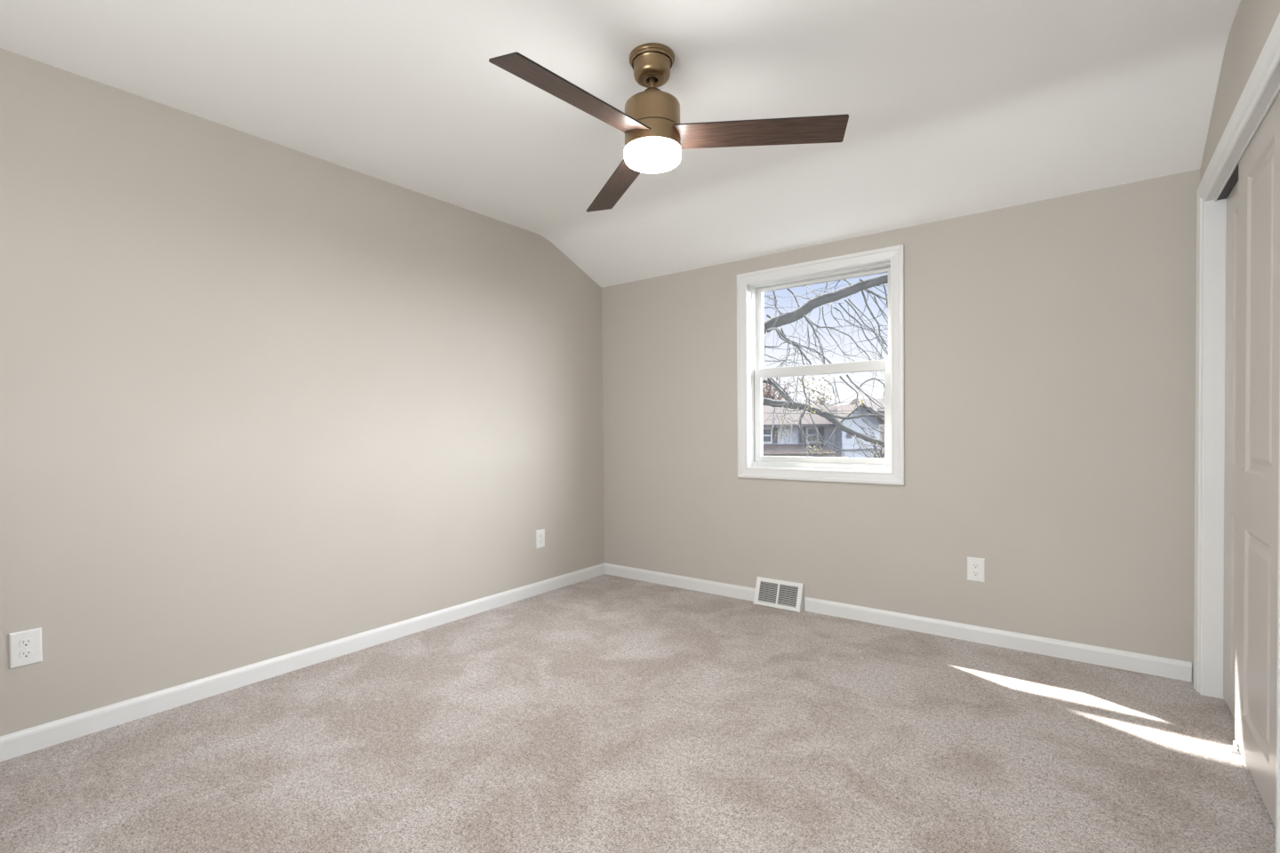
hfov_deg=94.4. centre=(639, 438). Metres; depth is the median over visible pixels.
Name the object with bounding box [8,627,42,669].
wall outlet
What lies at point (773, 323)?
shade tree
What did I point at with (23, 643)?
receptacle
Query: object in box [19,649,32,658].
receptacle
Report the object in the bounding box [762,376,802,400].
tree
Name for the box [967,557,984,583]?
wall outlet
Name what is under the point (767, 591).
grille
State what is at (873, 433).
tree
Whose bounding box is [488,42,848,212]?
ceiling fan
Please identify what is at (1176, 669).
baseboard
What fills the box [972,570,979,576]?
receptacle
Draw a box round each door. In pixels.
[1223,180,1238,719]
[1233,91,1279,827]
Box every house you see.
[762,403,884,458]
[848,398,884,457]
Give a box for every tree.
[762,274,887,458]
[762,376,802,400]
[775,387,834,405]
[836,423,884,458]
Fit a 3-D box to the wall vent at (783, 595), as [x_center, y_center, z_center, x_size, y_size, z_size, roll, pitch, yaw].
[0.843,0.949,3.617,0.300,0.158,0.067,0,1,37]
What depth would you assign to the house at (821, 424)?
41.81 m
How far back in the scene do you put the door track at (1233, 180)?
2.19 m
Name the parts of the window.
sash, sash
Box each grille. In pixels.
[758,582,777,603]
[777,584,797,607]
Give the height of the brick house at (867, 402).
7.642 m
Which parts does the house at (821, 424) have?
pane, pane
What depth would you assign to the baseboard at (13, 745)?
2.57 m
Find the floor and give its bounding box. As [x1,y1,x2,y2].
[0,574,1275,852]
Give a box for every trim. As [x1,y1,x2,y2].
[1193,13,1279,852]
[1201,60,1279,699]
[1214,84,1279,201]
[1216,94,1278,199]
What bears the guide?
on the floor
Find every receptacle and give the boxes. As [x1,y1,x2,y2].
[18,638,32,647]
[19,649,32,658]
[971,563,979,568]
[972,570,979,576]
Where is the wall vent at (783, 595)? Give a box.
[753,576,803,612]
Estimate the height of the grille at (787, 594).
0.104 m
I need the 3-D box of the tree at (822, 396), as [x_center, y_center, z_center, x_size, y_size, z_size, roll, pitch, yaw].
[16.120,-0.391,55.663,6.758,8.782,5.852,0,1,8]
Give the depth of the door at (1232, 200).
2.24 m
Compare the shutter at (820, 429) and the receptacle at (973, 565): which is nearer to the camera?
the receptacle at (973, 565)
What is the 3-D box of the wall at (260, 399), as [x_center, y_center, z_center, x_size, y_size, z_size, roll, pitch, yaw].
[-1.756,-0.110,2.653,0.150,2.462,4.700,0,1,37]
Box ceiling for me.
[0,0,1240,287]
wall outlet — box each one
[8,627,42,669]
[536,528,544,548]
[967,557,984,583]
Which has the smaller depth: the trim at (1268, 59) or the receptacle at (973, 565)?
the trim at (1268, 59)
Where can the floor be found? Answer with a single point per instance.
(603, 714)
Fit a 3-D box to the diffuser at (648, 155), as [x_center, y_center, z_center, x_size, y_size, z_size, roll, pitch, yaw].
[0.045,-0.991,2.085,0.201,0.043,0.201,0,1,37]
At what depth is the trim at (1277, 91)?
1.83 m
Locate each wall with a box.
[0,48,604,736]
[601,168,1200,681]
[1200,0,1279,182]
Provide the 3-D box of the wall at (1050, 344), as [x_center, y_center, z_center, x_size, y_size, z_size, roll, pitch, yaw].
[1.383,-0.036,3.326,4.050,2.233,0.155,0,1,37]
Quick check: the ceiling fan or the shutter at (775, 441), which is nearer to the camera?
the ceiling fan
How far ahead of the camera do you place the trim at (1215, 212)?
2.36 m
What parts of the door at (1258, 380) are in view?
panel, panel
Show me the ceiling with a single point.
(955, 108)
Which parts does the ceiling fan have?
blade, blade, blade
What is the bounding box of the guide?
[1227,740,1240,753]
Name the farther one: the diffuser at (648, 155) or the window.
the window
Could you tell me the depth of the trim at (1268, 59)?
2.27 m
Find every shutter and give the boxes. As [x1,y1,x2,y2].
[772,427,777,443]
[799,427,805,443]
[818,427,823,443]
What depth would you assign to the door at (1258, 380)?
1.76 m
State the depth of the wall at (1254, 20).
1.86 m
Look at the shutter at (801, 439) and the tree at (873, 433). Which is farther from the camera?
the shutter at (801, 439)
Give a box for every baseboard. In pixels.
[0,563,604,761]
[604,562,1191,682]
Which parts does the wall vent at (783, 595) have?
damper plate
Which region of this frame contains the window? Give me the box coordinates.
[736,244,904,485]
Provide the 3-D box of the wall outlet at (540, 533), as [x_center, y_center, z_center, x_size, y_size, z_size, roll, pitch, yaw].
[-0.664,0.672,3.970,0.009,0.121,0.079,0,1,37]

